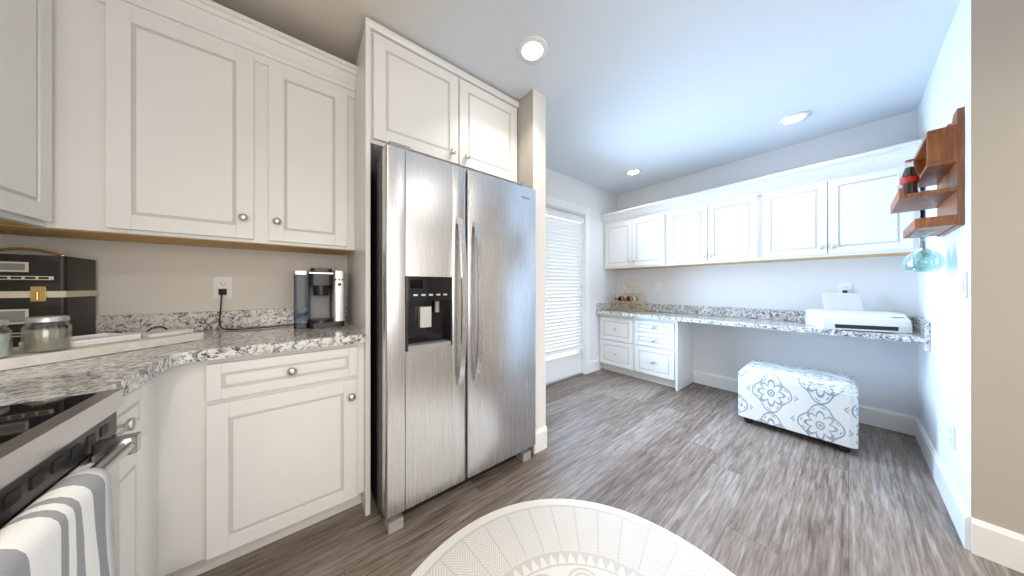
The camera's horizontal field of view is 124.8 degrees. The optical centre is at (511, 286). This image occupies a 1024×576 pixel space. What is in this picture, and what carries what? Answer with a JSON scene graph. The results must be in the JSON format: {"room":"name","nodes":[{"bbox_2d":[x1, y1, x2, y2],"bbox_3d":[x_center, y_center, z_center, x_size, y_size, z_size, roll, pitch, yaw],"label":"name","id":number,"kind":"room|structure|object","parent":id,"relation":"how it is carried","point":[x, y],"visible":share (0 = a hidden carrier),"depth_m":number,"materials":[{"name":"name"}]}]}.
{"room":"kitchen","nodes":[
{"label":"kitchen","id":0,"kind":"room"},
{"bbox_2d":[0,168,616,368],"bbox_3d":[-0.311,-0.107,2.533,4.858,2.460,0.120,0,0,-38],"label":"wall","id":1,"kind":"structure","parent":0,"point":[139,278],"depth_m":1.42,"materials":[{"name":"paint"}]},
{"bbox_2d":[0,0,79,231],"bbox_3d":[-1.457,-0.718,0.552,0.353,1.017,0.720,0,0,-39],"label":"upper cabinet","id":2,"kind":"object","parent":1,"relation":"attached to","point":[40,39],"depth_m":0.91,"materials":[{"name":"white wood"}]},
{"bbox_2d":[0,0,356,254],"bbox_3d":[-1.469,-0.718,1.269,1.228,1.017,0.414,0,0,-39],"label":"upper cabinet","id":3,"kind":"object","parent":1,"relation":"attached to","point":[205,123],"depth_m":1.19,"materials":[{"name":"white wood"}]},
{"bbox_2d":[214,277,232,297],"bbox_3d":[-1.559,0.005,1.444,0.070,0.115,0.030,0,0,-38],"label":"electrical outlet","id":4,"kind":"object","parent":1,"relation":"attached to","point":[224,285],"visible":0.98,"depth_m":1.45,"materials":[{"name":"white plastic"}]},
{"bbox_2d":[219,292,291,329],"bbox_3d":[-1.404,0.128,1.477,0.298,0.197,0.105,0,0,-38],"label":"cord","id":5,"kind":"object","parent":4,"relation":"attached to","point":[240,329],"visible":1,"depth_m":1.41,"materials":[{"name":"black rubber"}]},
{"bbox_2d":[546,207,583,382],"bbox_3d":[0.575,0.095,3.180,0.888,2.012,0.120,0,0,-38],"label":"window blind","id":6,"kind":"object","parent":1,"relation":"attached to","point":[564,247],"visible":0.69,"depth_m":3.19,"materials":[{"name":"white plastic"}]},
{"bbox_2d":[546,195,589,385],"bbox_3d":[0.545,0.051,3.202,1.090,2.145,0.140,0,0,-38],"label":"door frame","id":7,"kind":"structure","parent":1,"relation":"attached to","point":[566,206],"depth_m":3.44,"materials":[{"name":"white wood"}]},
{"bbox_2d":[516,89,545,452],"bbox_3d":[-0.057,-0.107,2.153,0.120,2.460,0.791,0,0,-38],"label":"wall","id":8,"kind":"structure","parent":0,"point":[531,139],"depth_m":1.85,"materials":[{"name":"paint"}]},
{"bbox_2d":[536,426,546,450],"bbox_3d":[0.000,1.050,2.189,0.014,0.145,0.805,0,0,-39],"label":"baseboard","id":9,"kind":"structure","parent":8,"relation":"attached to","point":[541,434],"depth_m":1.84,"materials":[{"name":"white wood"}]},
{"bbox_2d":[211,0,959,194],"bbox_3d":[1.413,-1.367,0.367,4.858,0.060,5.656,0,0,-38],"label":"ceiling","id":10,"kind":"structure","parent":0,"point":[657,91],"depth_m":1.59,"materials":[{"name":"paint"}]},
{"bbox_2d":[517,36,547,63],"bbox_3d":[0.115,-1.331,1.510,0.176,0.010,0.176,0,0,-38],"label":"recessed light","id":11,"kind":"object","parent":10,"relation":"in","point":[532,49],"visible":1,"depth_m":1.50,"materials":[{"name":"white"}]},
{"bbox_2d":[625,169,641,175],"bbox_3d":[1.408,-1.331,3.113,0.176,0.010,0.176,0,0,-38],"label":"recessed light","id":12,"kind":"object","parent":10,"relation":"in","point":[630,172],"visible":1,"depth_m":3.11,"materials":[{"name":"white"}]},
{"bbox_2d":[779,111,810,125],"bbox_3d":[2.235,-1.331,2.122,0.176,0.010,0.176,0,0,-38],"label":"recessed light","id":13,"kind":"object","parent":10,"relation":"in","point":[794,118],"visible":0.98,"depth_m":2.12,"materials":[{"name":"white"}]},
{"bbox_2d":[197,368,1023,575],"bbox_3d":[1.201,1.153,0.633,4.858,0.060,6.336,0,0,-38],"label":"floor","id":14,"kind":"structure","parent":0,"point":[710,472],"depth_m":1.44,"materials":[{"name":"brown wood"}]},
{"bbox_2d":[0,388,140,575],"bbox_3d":[-0.842,0.586,0.093,0.706,1.075,0.755,0,0,-38],"label":"stove","id":15,"kind":"object","parent":14,"relation":"on","point":[46,445],"visible":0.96,"depth_m":0.45,"materials":[{"name":"grey metal"}]},
{"bbox_2d":[0,468,115,575],"bbox_3d":[-0.541,0.568,0.278,0.073,0.570,0.453,0,0,-38],"label":"hanging towel","id":16,"kind":"object","parent":15,"relation":"hanging from","point":[64,526],"visible":0.98,"depth_m":0.36,"materials":[{"name":"white fabric"}]},
{"bbox_2d":[115,343,363,575],"bbox_3d":[-1.245,0.696,0.988,1.228,0.854,1.134,0,0,-38],"label":"base cabinet","id":17,"kind":"object","parent":14,"relation":"on","point":[232,458],"visible":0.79,"depth_m":1.05,"materials":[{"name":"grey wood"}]},
{"bbox_2d":[0,306,365,405],"bbox_3d":[-1.244,0.199,0.987,1.228,0.138,1.136,0,0,-38],"label":"countertop","id":18,"kind":"structure","parent":17,"relation":"on","point":[129,371],"depth_m":1.02,"materials":[{"name":"stone"}]},
{"bbox_2d":[0,247,96,347],"bbox_3d":[-1.881,0.039,1.034,0.249,0.376,0.217,0,0,-38],"label":"bread box","id":19,"kind":"object","parent":18,"relation":"on","point":[42,285],"visible":0.81,"depth_m":1.01,"materials":[{"name":"metal"}]},
{"bbox_2d":[0,332,203,370],"bbox_3d":[-1.491,0.212,0.872,0.260,0.030,0.600,0,0,6],"label":"serving tray","id":20,"kind":"object","parent":18,"relation":"on","point":[18,358],"visible":0.69,"depth_m":0.87,"materials":[{"name":"white wood"}]},
{"bbox_2d":[0,319,12,358],"bbox_3d":[-1.427,0.143,0.721,0.079,0.104,0.080,0,0,-38],"label":"glass jar","id":21,"kind":"object","parent":20,"relation":"on","point":[5,343],"visible":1,"depth_m":0.74,"materials":[{"name":"white"}]},
{"bbox_2d":[21,315,71,352],"bbox_3d":[-1.426,0.143,0.823,0.079,0.104,0.080,0,0,-38],"label":"glass jar","id":22,"kind":"object","parent":20,"relation":"on","point":[49,339],"visible":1,"depth_m":0.81,"materials":[{"name":"beige"}]},
{"bbox_2d":[18,333,140,347],"bbox_3d":[-1.484,0.186,0.931,0.150,0.020,0.180,0,0,6],"label":"dish","id":23,"kind":"object","parent":20,"relation":"on","point":[86,340],"visible":0.62,"depth_m":0.95,"materials":[{"name":"white ceramic"}]},
{"bbox_2d":[127,326,192,337],"bbox_3d":[-1.452,0.178,1.099,0.145,0.035,0.130,0,0,6],"label":"handle","id":24,"kind":"object","parent":20,"relation":"on","point":[151,333],"visible":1,"depth_m":1.09,"materials":[{"name":"metal"}]},
{"bbox_2d":[293,268,344,328],"bbox_3d":[-1.129,0.063,1.571,0.236,0.328,0.299,0,0,-38],"label":"coffee maker","id":25,"kind":"object","parent":18,"relation":"on","point":[319,297],"visible":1,"depth_m":1.49,"materials":[{"name":"black plastic"}]},
{"bbox_2d":[347,16,518,515],"bbox_3d":[-0.526,-0.100,1.858,0.980,2.445,0.668,0,0,-38],"label":"tall cabinet","id":26,"kind":"object","parent":14,"relation":"on","point":[415,98],"visible":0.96,"depth_m":1.49,"materials":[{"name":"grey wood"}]},
{"bbox_2d":[370,141,535,534],"bbox_3d":[-0.431,0.235,1.751,0.911,1.775,0.884,0,0,-38],"label":"fridge","id":27,"kind":"object","parent":14,"relation":"on","point":[452,327],"visible":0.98,"depth_m":1.36,"materials":[{"name":"grey metal"}]},
{"bbox_2d":[411,499,735,575],"bbox_3d":[0.236,1.118,0.699,1.428,0.009,1.428,0,0,-38],"label":"rug","id":28,"kind":"object","parent":14,"relation":"on","point":[557,537],"visible":1,"depth_m":1.14,"materials":[{"name":"white fabric"}]},
{"bbox_2d":[599,314,692,390],"bbox_3d":[1.643,0.744,3.389,0.492,0.759,0.971,0,0,-38],"label":"base cabinet","id":29,"kind":"object","parent":14,"relation":"on","point":[658,351],"visible":0.94,"depth_m":3.13,"materials":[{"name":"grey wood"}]},
{"bbox_2d":[596,302,930,351],"bbox_3d":[2.089,0.319,2.807,0.519,0.191,2.437,0,0,-38],"label":"countertop","id":30,"kind":"structure","parent":29,"relation":"on","point":[791,321],"depth_m":2.59,"materials":[{"name":"stone"}]},
{"bbox_2d":[610,278,650,310],"bbox_3d":[1.550,0.106,3.533,0.168,0.432,0.472,0,0,-38],"label":"wine rack","id":31,"kind":"object","parent":30,"relation":"on","point":[631,301],"visible":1,"depth_m":3.52,"materials":[{"name":"gold metal"}]},
{"bbox_2d":[614,296,627,300],"bbox_3d":[1.490,0.161,3.636,0.317,0.076,0.076,0,0,-38],"label":"wine bottle","id":32,"kind":"object","parent":31,"relation":"in","point":[619,298],"visible":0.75,"depth_m":3.58,"materials":[{"name":"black glass"}]},
{"bbox_2d":[623,296,638,301],"bbox_3d":[1.563,0.161,3.544,0.317,0.076,0.076,0,0,-38],"label":"wine bottle","id":33,"kind":"object","parent":31,"relation":"in","point":[633,298],"visible":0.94,"depth_m":3.51,"materials":[{"name":"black glass"}]},
{"bbox_2d":[806,293,911,332],"bbox_3d":[2.641,0.186,2.071,0.424,0.271,0.377,0,0,30],"label":"printer","id":34,"kind":"object","parent":30,"relation":"on","point":[843,311],"visible":1,"depth_m":2.03,"materials":[{"name":"white plastic"}]},
{"bbox_2d":[738,360,858,452],"bbox_3d":[2.289,0.906,2.166,0.560,0.434,0.620,0,0,-38],"label":"ottoman","id":35,"kind":"object","parent":14,"relation":"on","point":[819,404],"visible":1,"depth_m":1.98,"materials":[{"name":"fabric"}]},
{"bbox_2d":[617,109,917,416],"bbox_3d":[2.377,-0.107,2.960,0.120,2.460,2.559,0,0,-38],"label":"wall","id":36,"kind":"structure","parent":0,"point":[884,373],"depth_m":2.50,"materials":[{"name":"paint"}]},
{"bbox_2d":[603,211,664,269],"bbox_3d":[1.649,-0.552,3.496,0.351,0.621,0.811,0,0,-38],"label":"upper cabinet","id":37,"kind":"object","parent":36,"relation":"attached to","point":[638,242],"depth_m":3.35,"materials":[{"name":"white wood"}]},
{"bbox_2d":[655,282,660,290],"bbox_3d":[1.892,-0.007,3.466,0.008,0.115,0.070,0,0,-38],"label":"electrical outlet","id":38,"kind":"object","parent":36,"relation":"attached to","point":[657,286],"visible":1,"depth_m":3.47,"materials":[{"name":"white plastic"}]},
{"bbox_2d":[665,191,756,266],"bbox_3d":[2.150,-0.552,2.866,0.351,0.621,0.799,0,0,-38],"label":"upper cabinet","id":39,"kind":"object","parent":36,"relation":"attached to","point":[718,231],"depth_m":2.72,"materials":[{"name":"white wood"}]},
{"bbox_2d":[693,370,908,433],"bbox_3d":[2.592,1.050,2.583,0.014,0.145,1.463,0,0,-39],"label":"baseboard","id":40,"kind":"structure","parent":36,"relation":"attached to","point":[894,421],"depth_m":2.18,"materials":[{"name":"white wood"}]},
{"bbox_2d":[757,159,919,262],"bbox_3d":[2.650,-0.552,2.237,0.351,0.621,0.808,0,0,-38],"label":"upper cabinet","id":41,"kind":"object","parent":36,"relation":"attached to","point":[836,209],"depth_m":2.10,"materials":[{"name":"white wood"}]},
{"bbox_2d":[839,283,851,292],"bbox_3d":[2.827,0.023,2.275,0.028,0.115,0.070,0,0,-38],"label":"electrical outlet","id":42,"kind":"object","parent":36,"relation":"attached to","point":[845,287],"visible":0.79,"depth_m":2.27,"materials":[{"name":"white plastic"}]},
{"bbox_2d":[918,0,1023,534],"bbox_3d":[3.512,-0.107,0.402,1.529,2.460,3.097,0,0,-38],"label":"wall","id":43,"kind":"structure","parent":0,"point":[971,375],"depth_m":1.12,"materials":[{"name":"paint"}]},
{"bbox_2d":[890,107,964,238],"bbox_3d":[2.148,-0.542,1.404,0.450,0.530,0.167,0,0,-38],"label":"wall shelf","id":44,"kind":"object","parent":43,"relation":"attached to","point":[939,158],"visible":0.94,"depth_m":1.27,"materials":[{"name":"brown wood"}]},
{"bbox_2d":[897,159,919,193],"bbox_3d":[2.086,-0.559,1.410,0.079,0.206,0.064,0,0,-38],"label":"bottle","id":45,"kind":"object","parent":44,"relation":"on","point":[909,180],"visible":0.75,"depth_m":1.39,"materials":[{"name":"glass"}]},
{"bbox_2d":[901,234,938,271],"bbox_3d":[2.216,-0.180,1.455,0.116,0.200,0.116,0,0,-38],"label":"wine glass","id":46,"kind":"object","parent":44,"relation":"hanging from","point":[907,270],"visible":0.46,"depth_m":1.45,"materials":[{"name":"clear glass"}]},
{"bbox_2d":[904,231,944,271],"bbox_3d":[2.122,-0.180,1.380,0.116,0.200,0.116,0,0,-38],"label":"wine glass","id":47,"kind":"object","parent":44,"relation":"hanging from","point":[920,262],"visible":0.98,"depth_m":1.37,"materials":[{"name":"clear glass"}]},
{"bbox_2d":[909,415,966,520],"bbox_3d":[2.486,1.050,1.574,1.380,0.145,0.014,0,0,-39],"label":"baseboard","id":48,"kind":"structure","parent":43,"relation":"attached to","point":[951,498],"depth_m":1.52,"materials":[{"name":"white wood"}]},
{"bbox_2d":[950,422,954,449],"bbox_3d":[2.182,0.738,1.329,0.070,0.115,0.008,0,0,-38],"label":"electrical outlet","id":49,"kind":"object","parent":43,"relation":"attached to","point":[952,435],"visible":1,"depth_m":1.32,"materials":[{"name":"white plastic"}]},
{"bbox_2d":[960,272,966,297],"bbox_3d":[2.014,-0.007,1.196,0.070,0.115,0.010,0,0,-38],"label":"light switch","id":50,"kind":"object","parent":43,"relation":"attached to","point":[963,284],"visible":0.98,"depth_m":1.19,"materials":[{"name":"white plastic"}]},
{"bbox_2d":[953,507,1023,573],"bbox_3d":[2.857,1.050,-0.014,0.014,0.145,2.961,0,0,-39],"label":"baseboard","id":51,"kind":"structure","parent":43,"relation":"attached to","point":[995,544],"depth_m":1.10,"materials":[{"name":"white wood"}]},
{"label":"outside","id":52,"kind":"structure","parent":0,"visible":0},
{"bbox_2d":[546,278,575,359],"bbox_3d":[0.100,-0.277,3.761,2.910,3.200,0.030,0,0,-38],"label":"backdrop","id":53,"kind":"structure","parent":52,"point":[560,354],"depth_m":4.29,"materials":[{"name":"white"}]}
]}

